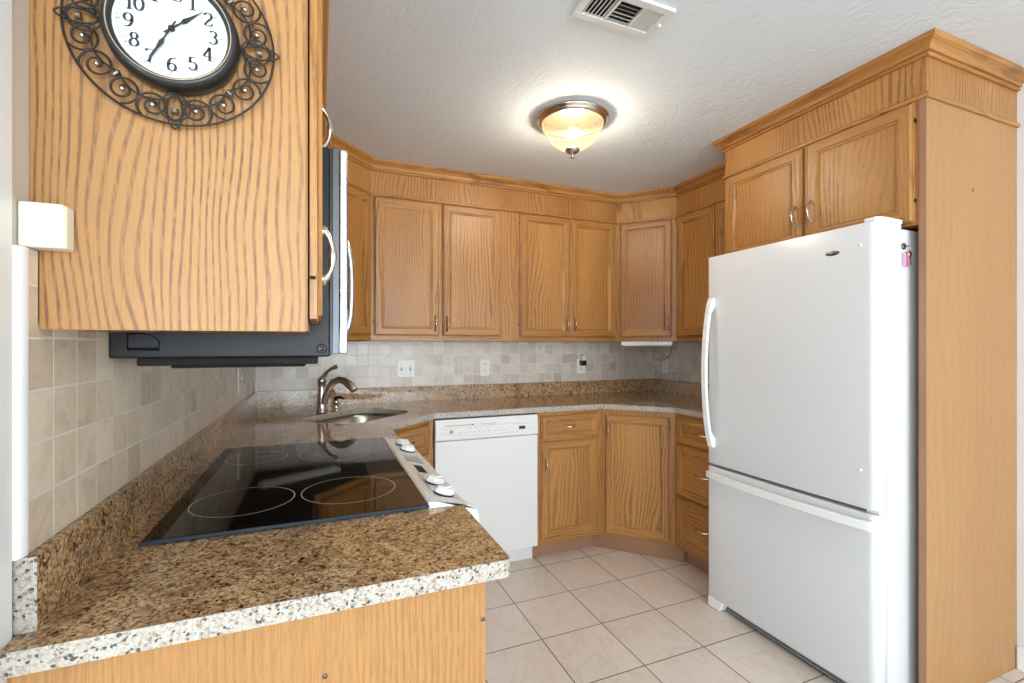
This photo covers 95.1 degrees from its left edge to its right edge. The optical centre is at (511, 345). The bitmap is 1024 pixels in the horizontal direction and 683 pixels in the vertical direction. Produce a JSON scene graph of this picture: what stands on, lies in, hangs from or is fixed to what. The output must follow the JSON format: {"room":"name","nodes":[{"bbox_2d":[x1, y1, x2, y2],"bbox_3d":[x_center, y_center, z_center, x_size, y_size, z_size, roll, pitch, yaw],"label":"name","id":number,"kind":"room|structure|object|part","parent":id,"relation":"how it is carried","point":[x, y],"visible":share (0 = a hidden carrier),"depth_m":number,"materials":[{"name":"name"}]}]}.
{"room":"kitchen","nodes":[
{"label":"kitchen","id":0,"kind":"room"},
{"bbox_2d":[12,0,38,638],"bbox_3d":[-1.106,0.107,1.590,0.120,2.343,2.460,0,0,-22],"label":"wall","id":1,"kind":"structure","parent":0,"point":[20,8],"depth_m":0.60,"materials":[{"name":"beige paint"}]},
{"bbox_2d":[0,0,11,682],"bbox_3d":[-0.602,0.107,0.529,0.004,2.343,0.114,0,0,-22],"label":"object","id":2,"kind":"structure","parent":1,"relation":"attached to","point":[5,5],"depth_m":0.57,"materials":[{"name":"white paint"}]},
{"bbox_2d":[12,245,28,560],"bbox_3d":[-0.624,0.071,0.592,0.012,0.394,0.018,0,0,-22],"label":"trim","id":3,"kind":"structure","parent":1,"relation":"attached to","point":[20,254],"depth_m":0.59,"materials":[{"name":"white paint"}]},
{"bbox_2d":[18,201,73,251],"bbox_3d":[-0.615,-0.158,0.619,0.048,0.060,0.028,0,0,-22],"label":"sensor box","id":4,"kind":"object","parent":1,"relation":"attached to","point":[41,226],"visible":1,"depth_m":0.61,"materials":[{"name":"beige plastic"}]},
{"bbox_2d":[13,392,257,634],"bbox_3d":[-1.062,0.317,1.674,0.024,0.095,2.337,0,0,-22],"label":"backsplash","id":5,"kind":"structure","parent":1,"relation":"attached to","point":[44,579],"depth_m":0.77,"materials":[{"name":"brown stone"}]},
{"bbox_2d":[29,249,254,552],"bbox_3d":[-1.069,0.071,1.671,0.010,0.394,2.316,0,0,-22],"label":"tile backsplash","id":6,"kind":"structure","parent":1,"relation":"attached to","point":[97,421],"depth_m":0.78,"materials":[{"name":"tile"}]},
{"bbox_2d":[237,367,242,393],"bbox_3d":[-1.264,0.159,2.180,0.017,0.129,0.072,0,0,-22],"label":"light switch","id":7,"kind":"object","parent":6,"relation":"attached to","point":[239,378],"visible":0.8,"depth_m":2.17,"materials":[{"name":"white plastic"}]},
{"bbox_3d":[-1.269,0.159,2.178,0.006,0.129,0.072,0,0,-22],"label":"plate","id":8,"kind":"part","parent":7,"relation":"part of","materials":[{"name":"white plastic"}]},
{"bbox_2d":[30,0,336,333],"bbox_3d":[-0.507,-0.543,0.799,0.385,1.042,0.221,0,0,-22],"label":"upper cabinet","id":9,"kind":"object","parent":1,"relation":"attached to","point":[218,228],"visible":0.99,"depth_m":0.69,"materials":[{"name":"brown wood"}]},
{"bbox_2d":[52,0,279,129],"bbox_3d":[-0.484,-0.447,0.669,0.273,0.273,0.033,0,0,-22],"label":"wall clock","id":10,"kind":"object","parent":9,"relation":"attached to","point":[181,48],"visible":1,"depth_m":0.67,"materials":[{"name":"grey metal"}]},
{"bbox_3d":[-0.359,-0.451,0.858,0.019,0.814,0.210,0,0,-22],"label":"door","id":11,"kind":"part","parent":9,"relation":"part of","materials":[{"name":"brown wood"}]},
{"bbox_2d":[322,105,332,147],"bbox_3d":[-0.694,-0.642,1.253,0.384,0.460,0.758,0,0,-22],"label":"handle","id":12,"kind":"object","parent":9,"relation":"attached to","point":[324,111],"visible":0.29,"depth_m":0.99,"materials":[{"name":"silver metal"}]},
{"bbox_2d":[109,147,353,367],"bbox_3d":[-0.650,-0.184,1.269,0.458,0.456,0.764,0,0,-22],"label":"microwave","id":13,"kind":"object","parent":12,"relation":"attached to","point":[327,337],"visible":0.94,"depth_m":0.96,"materials":[{"name":"black paint"}]},
{"bbox_3d":[-0.512,-0.198,1.328,0.014,0.428,0.759,0,0,-22],"label":"door frame","id":14,"kind":"part","parent":13,"relation":"part of","materials":[{"name":"grey"}]},
{"bbox_3d":[-0.499,-0.198,1.334,0.016,0.428,0.759,0,0,-22],"label":"door","id":15,"kind":"part","parent":13,"relation":"part of","materials":[{"name":"silver metal"}]},
{"bbox_3d":[-0.562,-0.197,1.578,0.058,0.391,0.019,0,0,-22],"label":"handle","id":16,"kind":"part","parent":13,"relation":"part of","materials":[{"name":"silver metal"}]},
{"bbox_3d":[-0.310,-0.152,0.791,0.027,0.101,0.015,0,0,-22],"label":"handle","id":17,"kind":"part","parent":9,"relation":"part of","materials":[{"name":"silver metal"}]},
{"bbox_2d":[347,185,370,340],"bbox_3d":[-0.971,-0.450,2.262,0.620,0.844,1.297,0,0,-22],"label":"upper cabinet","id":18,"kind":"object","parent":1,"relation":"attached to","point":[359,202],"visible":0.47,"depth_m":2.59,"materials":[{"name":"brown wood"}]},
{"bbox_3d":[-0.880,-0.459,2.507,0.009,0.690,0.256,0,0,23],"label":"panel","id":19,"kind":"part","parent":18,"relation":"part of","materials":[{"name":"brown wood"}]},
{"bbox_2d":[322,0,724,223],"bbox_3d":[0.332,-0.964,2.106,2.288,0.202,1.984,0,0,-22],"label":"crown molding","id":20,"kind":"structure","parent":18,"relation":"attached to","point":[368,174],"depth_m":2.94,"materials":[{"name":"brown wood"}]},
{"bbox_3d":[0.335,-0.872,2.098,2.252,0.018,1.966,0,0,-22],"label":"light rail","id":21,"kind":"part","parent":20,"relation":"part of","materials":[{"name":"brown wood"}]},
{"bbox_2d":[442,341,481,341],"bbox_3d":[-0.193,0.107,3.361,3.158,2.343,0.120,0,0,-22],"label":"wall","id":22,"kind":"structure","parent":0,"point":[442,341],"depth_m":3.23,"materials":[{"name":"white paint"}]},
{"bbox_2d":[371,196,512,341],"bbox_3d":[-0.453,-0.451,2.977,0.882,0.842,0.369,0,0,-22],"label":"upper cabinet","id":23,"kind":"object","parent":22,"relation":"attached to","point":[440,272],"visible":1,"depth_m":2.84,"materials":[{"name":"brown wood"}]},
{"bbox_3d":[-0.617,-0.459,2.758,0.377,0.798,0.019,0,0,-22],"label":"door","id":24,"kind":"part","parent":23,"relation":"part of","materials":[{"name":"brown wood"}]},
{"bbox_3d":[-0.618,-0.459,2.761,0.268,0.689,0.009,0,0,-22],"label":"panel","id":25,"kind":"part","parent":23,"relation":"part of","materials":[{"name":"brown wood"}]},
{"bbox_3d":[-0.455,-0.134,2.797,0.015,0.101,0.038,0,0,-22],"label":"handle","id":26,"kind":"part","parent":23,"relation":"part of","materials":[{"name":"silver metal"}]},
{"bbox_3d":[-0.439,-0.044,2.842,0.802,0.029,0.001,0,0,-22],"label":"rail","id":27,"kind":"part","parent":23,"relation":"part of","materials":[{"name":"brown wood"}]},
{"bbox_3d":[-0.248,-0.459,2.910,0.373,0.798,0.019,0,0,-22],"label":"door","id":28,"kind":"part","parent":23,"relation":"part of","materials":[{"name":"brown wood"}]},
{"bbox_3d":[-0.249,-0.459,2.913,0.264,0.689,0.009,0,0,-22],"label":"panel","id":29,"kind":"part","parent":23,"relation":"part of","materials":[{"name":"brown wood"}]},
{"bbox_2d":[255,341,654,391],"bbox_3d":[-0.168,0.120,3.300,2.917,0.298,0.010,0,0,-22],"label":"tile backsplash","id":30,"kind":"structure","parent":22,"relation":"attached to","point":[368,364],"depth_m":3.22,"materials":[{"name":"tile"}]},
{"bbox_2d":[397,360,414,377],"bbox_3d":[-0.694,0.150,3.069,0.116,0.116,0.017,0,0,-22],"label":"light switch","id":31,"kind":"object","parent":30,"relation":"attached to","point":[405,368],"visible":1,"depth_m":3.07,"materials":[{"name":"white plastic"}]},
{"bbox_2d":[480,359,489,375],"bbox_3d":[-0.190,0.153,3.281,0.070,0.114,0.009,0,0,-22],"label":"power outlet","id":32,"kind":"object","parent":30,"relation":"attached to","point":[485,363],"visible":1,"depth_m":3.28,"materials":[{"name":"white plastic"}]},
{"bbox_2d":[577,359,584,373],"bbox_3d":[0.528,0.156,3.576,0.071,0.112,0.009,0,0,-22],"label":"power outlet","id":33,"kind":"object","parent":30,"relation":"attached to","point":[580,369],"visible":0.79,"depth_m":3.57,"materials":[{"name":"white plastic"}]},
{"bbox_2d":[580,354,586,365],"bbox_3d":[0.540,0.105,3.556,0.042,0.090,0.038,0,0,-22],"label":"plug","id":34,"kind":"object","parent":33,"relation":"attached to","point":[583,362],"visible":1,"depth_m":3.54,"materials":[{"name":"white plastic"}]},
{"bbox_2d":[258,379,653,407],"bbox_3d":[-0.165,0.317,3.294,2.869,0.095,0.024,0,0,-22],"label":"backsplash","id":35,"kind":"structure","parent":22,"relation":"attached to","point":[266,399],"depth_m":3.17,"materials":[{"name":"brown stone"}]},
{"bbox_2d":[498,212,616,341],"bbox_3d":[0.326,-0.451,3.298,0.801,0.842,0.369,0,0,-22],"label":"upper cabinet","id":36,"kind":"object","parent":22,"relation":"attached to","point":[565,270],"visible":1,"depth_m":3.15,"materials":[{"name":"brown wood"}]},
{"bbox_3d":[0.219,-0.458,3.102,0.362,0.799,0.019,0,0,-22],"label":"door","id":37,"kind":"part","parent":36,"relation":"part of","materials":[{"name":"brown wood"}]},
{"bbox_3d":[0.217,-0.458,3.105,0.253,0.690,0.009,0,0,-22],"label":"panel","id":38,"kind":"part","parent":36,"relation":"part of","materials":[{"name":"brown wood"}]},
{"bbox_3d":[0.376,-0.044,3.178,0.799,0.028,0.001,0,0,-22],"label":"rail","id":39,"kind":"part","parent":36,"relation":"part of","materials":[{"name":"brown wood"}]},
{"bbox_3d":[0.559,-0.458,3.242,0.355,0.799,0.019,0,0,-22],"label":"door","id":40,"kind":"part","parent":36,"relation":"part of","materials":[{"name":"brown wood"}]},
{"bbox_3d":[0.558,-0.458,3.246,0.246,0.690,0.009,0,0,-22],"label":"panel","id":41,"kind":"part","parent":36,"relation":"part of","materials":[{"name":"brown wood"}]},
{"bbox_2d":[617,218,701,341],"bbox_3d":[1.015,-0.451,3.454,0.591,0.842,0.607,0,0,-22],"label":"upper cabinet","id":42,"kind":"object","parent":22,"relation":"attached to","point":[647,250],"visible":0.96,"depth_m":3.23,"materials":[{"name":"brown wood"}]},
{"bbox_3d":[0.925,-0.459,3.243,0.237,0.685,0.009,0,0,24],"label":"panel","id":43,"kind":"part","parent":42,"relation":"part of","materials":[{"name":"brown wood"}]},
{"bbox_3d":[0.924,-0.459,3.239,0.346,0.794,0.019,0,0,24],"label":"door","id":44,"kind":"part","parent":42,"relation":"part of","materials":[{"name":"brown wood"}]},
{"bbox_2d":[621,341,672,345],"bbox_3d":[0.947,-0.014,3.284,0.345,0.032,0.071,0,0,24],"label":"light","id":45,"kind":"object","parent":42,"relation":"attached to","point":[659,343],"visible":0.94,"depth_m":3.25,"materials":[{"name":"white plastic"}]},
{"bbox_2d":[623,345,671,345],"bbox_3d":[0.948,-0.001,3.284,0.325,0.007,0.056,0,0,24],"label":"diffuser","id":46,"kind":"object","parent":45,"relation":"attached to","point":[623,345],"depth_m":3.26,"materials":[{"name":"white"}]},
{"bbox_2d":[326,0,1023,193],"bbox_3d":[0.276,-1.105,-1.475,6.100,0.080,9.420,0,0,-22],"label":"ceiling","id":47,"kind":"structure","parent":0,"point":[462,85],"depth_m":1.81,"materials":[{"name":"white paint"}]},
{"bbox_2d":[536,100,608,158],"bbox_3d":[0.282,-0.970,2.189,0.339,0.189,0.339,0,0,-22],"label":"ceiling light","id":48,"kind":"object","parent":47,"relation":"attached to","point":[570,119],"visible":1,"depth_m":2.17,"materials":[{"name":"beige glass"}]},
{"bbox_3d":[0.284,-0.990,2.184,0.056,0.056,0.056,0,0,-22],"label":"bulb","id":49,"kind":"part","parent":48,"relation":"part of","materials":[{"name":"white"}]},
{"bbox_2d":[571,0,675,38],"bbox_3d":[0.353,-1.055,1.486,0.300,0.020,0.141,0,0,-22],"label":"ceiling vent","id":50,"kind":"object","parent":47,"relation":"in","point":[641,18],"visible":1,"depth_m":1.49,"materials":[{"name":"white metal"}]},
{"bbox_2d":[486,546,1023,682],"bbox_3d":[0.276,1.318,-1.475,6.100,0.080,9.420,0,0,-22],"label":"floor","id":51,"kind":"structure","parent":0,"point":[589,614],"depth_m":2.10,"materials":[{"name":"tile"}]},
{"bbox_2d":[7,582,485,682],"bbox_3d":[-0.368,0.836,0.824,0.651,0.882,0.279,0,0,-22],"label":"base cabinet","id":52,"kind":"object","parent":51,"relation":"on","point":[439,636],"visible":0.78,"depth_m":0.72,"materials":[{"name":"brown wood"}]},
{"bbox_2d":[138,437,478,545],"bbox_3d":[-0.530,0.809,1.355,0.655,0.935,0.837,0,0,-22],"label":"range","id":53,"kind":"object","parent":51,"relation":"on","point":[257,488],"visible":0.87,"depth_m":1.17,"materials":[{"name":"black glass"}]},
{"bbox_3d":[-0.429,0.359,0.945,0.530,0.006,0.002,0,0,-22],"label":"edge trim","id":54,"kind":"part","parent":53,"relation":"part of","materials":[{"name":"grey metal"}]},
{"bbox_3d":[-0.404,0.358,1.733,0.052,0.031,0.052,0,0,-22],"label":"knob","id":55,"kind":"part","parent":53,"relation":"part of","materials":[{"name":"white plastic"}]},
{"bbox_3d":[-0.364,0.358,1.636,0.052,0.031,0.052,0,0,-22],"label":"knob","id":56,"kind":"part","parent":53,"relation":"part of","materials":[{"name":"white plastic"}]},
{"bbox_3d":[-0.301,0.391,1.469,0.111,0.075,0.781,0,0,-22],"label":"control panel","id":57,"kind":"part","parent":53,"relation":"part of","materials":[{"name":"white metal"}]},
{"bbox_3d":[-0.206,0.358,1.252,0.052,0.031,0.052,0,0,-22],"label":"knob","id":58,"kind":"part","parent":53,"relation":"part of","materials":[{"name":"white plastic"}]},
{"bbox_3d":[-0.168,0.358,1.160,0.052,0.031,0.052,0,0,-22],"label":"knob","id":59,"kind":"part","parent":53,"relation":"part of","materials":[{"name":"white plastic"}]},
{"bbox_2d":[393,419,432,466],"bbox_3d":[-0.914,0.836,2.510,0.925,0.882,0.895,0,0,-22],"label":"base cabinet","id":60,"kind":"object","parent":51,"relation":"on","point":[420,435],"visible":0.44,"depth_m":2.44,"materials":[{"name":"brown wood"}]},
{"bbox_3d":[-0.516,0.490,2.340,0.019,0.140,0.362,0,0,23],"label":"drawer","id":61,"kind":"part","parent":60,"relation":"part of","materials":[{"name":"brown wood"}]},
{"bbox_3d":[-0.520,0.490,2.341,0.009,0.063,0.285,0,0,23],"label":"panel","id":62,"kind":"part","parent":60,"relation":"part of","materials":[{"name":"brown wood"}]},
{"bbox_3d":[-0.516,0.871,2.340,0.019,0.585,0.362,0,0,23],"label":"door","id":63,"kind":"part","parent":60,"relation":"part of","materials":[{"name":"brown wood"}]},
{"bbox_2d":[433,413,537,561],"bbox_3d":[-0.243,0.840,2.904,0.610,0.874,0.607,0,0,-22],"label":"dishwasher","id":64,"kind":"object","parent":51,"relation":"on","point":[490,462],"visible":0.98,"depth_m":2.65,"materials":[{"name":"white metal"}]},
{"bbox_3d":[-0.137,0.460,2.645,0.608,0.115,0.044,0,0,-22],"label":"control panel","id":65,"kind":"part","parent":64,"relation":"part of","materials":[{"name":"white plastic"}]},
{"bbox_3d":[-0.162,1.226,2.711,0.608,0.102,0.015,0,0,-22],"label":"kick plate","id":66,"kind":"part","parent":64,"relation":"part of","materials":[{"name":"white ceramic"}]},
{"bbox_2d":[532,409,601,556],"bbox_3d":[0.248,0.836,3.111,0.451,0.882,0.669,0,0,-22],"label":"base cabinet","id":67,"kind":"object","parent":51,"relation":"on","point":[569,443],"visible":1,"depth_m":2.84,"materials":[{"name":"brown wood"}]},
{"bbox_3d":[0.203,0.703,2.751,0.015,0.101,0.038,0,0,-22],"label":"handle","id":68,"kind":"part","parent":67,"relation":"part of","materials":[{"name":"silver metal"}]},
{"bbox_3d":[0.352,0.485,2.839,0.389,0.138,0.019,0,0,-22],"label":"drawer","id":69,"kind":"part","parent":67,"relation":"part of","materials":[{"name":"brown wood"}]},
{"bbox_3d":[0.352,0.859,2.839,0.389,0.577,0.019,0,0,-22],"label":"door","id":70,"kind":"part","parent":67,"relation":"part of","materials":[{"name":"brown wood"}]},
{"bbox_3d":[0.355,0.405,2.851,0.448,0.018,0.001,0,0,-22],"label":"rail","id":71,"kind":"part","parent":67,"relation":"part of","materials":[{"name":"brown wood"}]},
{"bbox_3d":[0.350,0.485,2.842,0.312,0.060,0.009,0,0,-22],"label":"panel","id":72,"kind":"part","parent":67,"relation":"part of","materials":[{"name":"brown wood"}]},
{"bbox_3d":[0.350,0.859,2.842,0.280,0.468,0.009,0,0,-22],"label":"panel","id":73,"kind":"part","parent":67,"relation":"part of","materials":[{"name":"brown wood"}]},
{"bbox_3d":[0.355,1.163,2.851,0.448,0.030,0.001,0,0,-22],"label":"rail","id":74,"kind":"part","parent":67,"relation":"part of","materials":[{"name":"brown wood"}]},
{"bbox_2d":[591,409,686,561],"bbox_3d":[0.919,0.836,3.235,0.947,0.882,0.950,0,0,-22],"label":"base cabinet","id":75,"kind":"object","parent":51,"relation":"on","point":[638,447],"visible":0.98,"depth_m":2.84,"materials":[{"name":"brown wood"}]},
{"bbox_2d":[0,378,708,679],"bbox_3d":[0.284,0.332,2.204,2.917,0.125,2.382,0,0,-22],"label":"countertop","id":76,"kind":"structure","parent":75,"relation":"on","point":[89,592],"depth_m":0.80,"materials":[{"name":"brown stone"}]},
{"bbox_2d":[316,365,356,413],"bbox_3d":[-0.933,0.232,2.499,0.261,0.263,0.056,0,0,20],"label":"faucet","id":77,"kind":"object","parent":76,"relation":"on","point":[324,390],"visible":1,"depth_m":2.51,"materials":[{"name":"silver metal"}]},
{"bbox_3d":[-0.989,0.146,2.517,0.114,0.091,0.032,0,0,25],"label":"lever","id":78,"kind":"part","parent":77,"relation":"part of","materials":[{"name":"silver metal"}]},
{"bbox_3d":[-0.924,0.241,2.492,0.239,0.157,0.042,0,0,23],"label":"spout","id":79,"kind":"part","parent":77,"relation":"part of","materials":[{"name":"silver metal"}]},
{"bbox_2d":[332,396,344,410],"bbox_3d":[-0.970,0.321,2.608,0.076,0.086,0.042,0,0,40],"label":"soap dispenser","id":80,"kind":"object","parent":76,"relation":"on","point":[336,401],"visible":1,"depth_m":2.61,"materials":[{"name":"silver metal"}]},
{"bbox_2d":[314,413,394,423],"bbox_3d":[-0.812,0.490,2.458,0.434,0.188,0.570,0,0,23],"label":"sink","id":81,"kind":"object","parent":76,"relation":"in","point":[363,417],"visible":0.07,"depth_m":2.70,"materials":[{"name":"silver metal"}]},
{"bbox_3d":[0.758,0.793,2.844,0.269,0.626,0.009,0,0,24],"label":"panel","id":82,"kind":"part","parent":75,"relation":"part of","materials":[{"name":"brown wood"}]},
{"bbox_3d":[0.756,0.793,2.840,0.378,0.735,0.019,0,0,24],"label":"door","id":83,"kind":"part","parent":75,"relation":"part of","materials":[{"name":"brown wood"}]},
{"bbox_2d":[675,413,712,573],"bbox_3d":[1.294,0.836,2.703,0.661,0.882,0.356,0,0,-22],"label":"base cabinet","id":84,"kind":"object","parent":51,"relation":"on","point":[692,462],"visible":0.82,"depth_m":2.62,"materials":[{"name":"brown wood"}]},
{"bbox_3d":[1.025,1.011,2.580,0.019,0.272,0.319,0,0,-22],"label":"drawer","id":85,"kind":"part","parent":84,"relation":"part of","materials":[{"name":"brown wood"}]},
{"bbox_3d":[1.025,0.717,2.580,0.019,0.288,0.319,0,0,-22],"label":"drawer","id":86,"kind":"part","parent":84,"relation":"part of","materials":[{"name":"brown wood"}]},
{"bbox_3d":[1.025,0.490,2.580,0.019,0.140,0.319,0,0,-22],"label":"drawer","id":87,"kind":"part","parent":84,"relation":"part of","materials":[{"name":"brown wood"}]},
{"bbox_3d":[1.028,0.490,2.582,0.009,0.053,0.232,0,0,-22],"label":"panel","id":88,"kind":"part","parent":84,"relation":"part of","materials":[{"name":"brown wood"}]},
{"bbox_3d":[1.028,1.011,2.582,0.009,0.185,0.232,0,0,-22],"label":"panel","id":89,"kind":"part","parent":84,"relation":"part of","materials":[{"name":"brown wood"}]},
{"bbox_3d":[1.028,0.717,2.582,0.009,0.201,0.232,0,0,-22],"label":"panel","id":90,"kind":"part","parent":84,"relation":"part of","materials":[{"name":"brown wood"}]},
{"bbox_3d":[1.021,1.011,2.547,0.038,0.015,0.101,0,0,-22],"label":"handle","id":91,"kind":"part","parent":84,"relation":"part of","materials":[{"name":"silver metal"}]},
{"bbox_3d":[1.021,0.717,2.547,0.038,0.015,0.101,0,0,-22],"label":"handle","id":92,"kind":"part","parent":84,"relation":"part of","materials":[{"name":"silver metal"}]},
{"bbox_2d":[701,216,918,682],"bbox_3d":[1.419,0.414,2.085,0.794,1.727,0.764,0,0,-22],"label":"refrigerator","id":93,"kind":"object","parent":51,"relation":"on","point":[811,413],"visible":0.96,"depth_m":1.78,"materials":[{"name":"white metal"}]},
{"bbox_3d":[0.950,0.130,2.266,0.066,0.724,0.030,0,0,-22],"label":"handle","id":94,"kind":"part","parent":93,"relation":"part of","materials":[{"name":"white plastic"}]},
{"bbox_3d":[1.088,0.623,1.944,0.055,0.032,0.736,0,0,-22],"label":"handle","id":95,"kind":"part","parent":93,"relation":"part of","materials":[{"name":"white plastic"}]},
{"bbox_3d":[1.135,0.906,1.970,0.062,0.635,0.760,0,0,-22],"label":"freezer door","id":96,"kind":"part","parent":93,"relation":"part of","materials":[{"name":"white metal"}]},
{"bbox_3d":[1.135,0.071,1.970,0.062,1.007,0.760,0,0,-22],"label":"door","id":97,"kind":"part","parent":93,"relation":"part of","materials":[{"name":"white metal"}]},
{"bbox_2d":[904,245,911,266],"bbox_3d":[1.407,-0.317,1.662,0.042,0.079,0.005,0,0,-22],"label":"keychain","id":98,"kind":"object","parent":93,"relation":"hanging from","point":[909,253],"visible":1,"depth_m":1.66,"materials":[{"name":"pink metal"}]},
{"bbox_2d":[919,97,1016,682],"bbox_3d":[1.717,0.203,1.751,0.611,2.149,0.027,0,0,-22],"label":"panel","id":99,"kind":"object","parent":51,"relation":"on","point":[968,160],"visible":1,"depth_m":1.72,"materials":[{"name":"brown wood"}]},
{"bbox_2d":[725,101,918,253],"bbox_3d":[1.526,-0.650,2.145,0.664,0.444,0.848,0,0,-22],"label":"upper cabinet","id":100,"kind":"object","parent":99,"relation":"attached to","point":[868,169],"visible":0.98,"depth_m":1.91,"materials":[{"name":"brown wood"}]},
{"bbox_3d":[1.187,-0.648,2.220,0.009,0.313,0.293,0,0,-22],"label":"panel","id":101,"kind":"part","parent":100,"relation":"part of","materials":[{"name":"brown wood"}]},
{"bbox_3d":[1.184,-0.648,2.218,0.019,0.422,0.402,0,0,-22],"label":"door","id":102,"kind":"part","parent":100,"relation":"part of","materials":[{"name":"brown wood"}]},
{"bbox_3d":[1.228,-0.564,2.045,0.038,0.101,0.015,0,0,-22],"label":"handle","id":103,"kind":"part","parent":100,"relation":"part of","materials":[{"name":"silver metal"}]},
{"bbox_3d":[1.256,-0.568,1.979,0.038,0.101,0.015,0,0,-22],"label":"handle","id":104,"kind":"part","parent":100,"relation":"part of","materials":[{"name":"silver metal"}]},
{"bbox_3d":[1.347,-0.648,1.832,0.009,0.313,0.279,0,0,-22],"label":"panel","id":105,"kind":"part","parent":100,"relation":"part of","materials":[{"name":"brown wood"}]},
{"bbox_3d":[1.343,-0.648,1.831,0.019,0.422,0.388,0,0,-22],"label":"door","id":106,"kind":"part","parent":100,"relation":"part of","materials":[{"name":"brown wood"}]},
{"bbox_2d":[712,28,1023,179],"bbox_3d":[1.534,-0.964,2.135,0.656,0.202,0.964,0,0,-22],"label":"crown molding","id":107,"kind":"structure","parent":100,"relation":"attached to","point":[938,65],"depth_m":1.79,"materials":[{"name":"brown wood"}]},
{"bbox_3d":[1.551,-0.872,2.142,0.620,0.018,0.891,0,0,-22],"label":"light rail","id":108,"kind":"part","parent":107,"relation":"part of","materials":[{"name":"brown wood"}]},
{"bbox_2d":[1017,84,1023,647],"bbox_3d":[3.006,0.107,-0.415,0.120,2.343,9.300,0,0,-22],"label":"wall","id":109,"kind":"structure","parent":0,"point":[1020,95],"depth_m":1.85,"materials":[{"name":"white paint"}]},
{"bbox_2d":[653,378,708,396],"bbox_3d":[1.414,0.317,3.259,0.024,0.095,1.292,0,0,-22],"label":"backsplash","id":110,"kind":"structure","parent":109,"relation":"attached to","point":[673,386],"depth_m":3.57,"materials":[{"name":"brown stone"}]},
{"bbox_2d":[655,342,708,383],"bbox_3d":[1.422,0.120,3.258,0.010,0.298,1.279,0,0,-22],"label":"tile backsplash","id":111,"kind":"structure","parent":109,"relation":"attached to","point":[684,360],"depth_m":3.56,"materials":[{"name":"tile"}]},
{"bbox_2d":[662,358,668,372],"bbox_3d":[1.219,0.159,3.725,0.009,0.114,0.073,0,0,-22],"label":"power outlet","id":112,"kind":"object","parent":111,"relation":"attached to","point":[665,363],"visible":0.99,"depth_m":3.72,"materials":[{"name":"white plastic"}]},
{"bbox_2d":[677,201,724,340],"bbox_3d":[1.378,-0.451,2.910,0.335,0.842,0.674,0,0,-22],"label":"upper cabinet","id":113,"kind":"object","parent":109,"relation":"attached to","point":[700,233],"visible":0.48,"depth_m":2.99,"materials":[{"name":"brown wood"}]},
{"bbox_3d":[1.176,-0.459,2.995,0.009,0.689,0.201,0,0,-22],"label":"panel","id":114,"kind":"part","parent":113,"relation":"part of","materials":[{"name":"brown wood"}]},
{"bbox_3d":[1.294,-0.459,2.700,0.019,0.798,0.305,0,0,-22],"label":"door","id":115,"kind":"part","parent":113,"relation":"part of","materials":[{"name":"brown wood"}]},
{"bbox_3d":[1.297,-0.459,2.701,0.009,0.689,0.196,0,0,-22],"label":"panel","id":116,"kind":"part","parent":113,"relation":"part of","materials":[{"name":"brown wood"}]},
{"bbox_2d":[1016,646,1023,671],"bbox_3d":[3.338,1.233,-1.397,0.014,0.090,7.031,0,0,-22],"label":"baseboard","id":117,"kind":"structure","parent":109,"relation":"attached to","point":[1019,650],"depth_m":1.84,"materials":[{"name":"white wood"}]}
]}

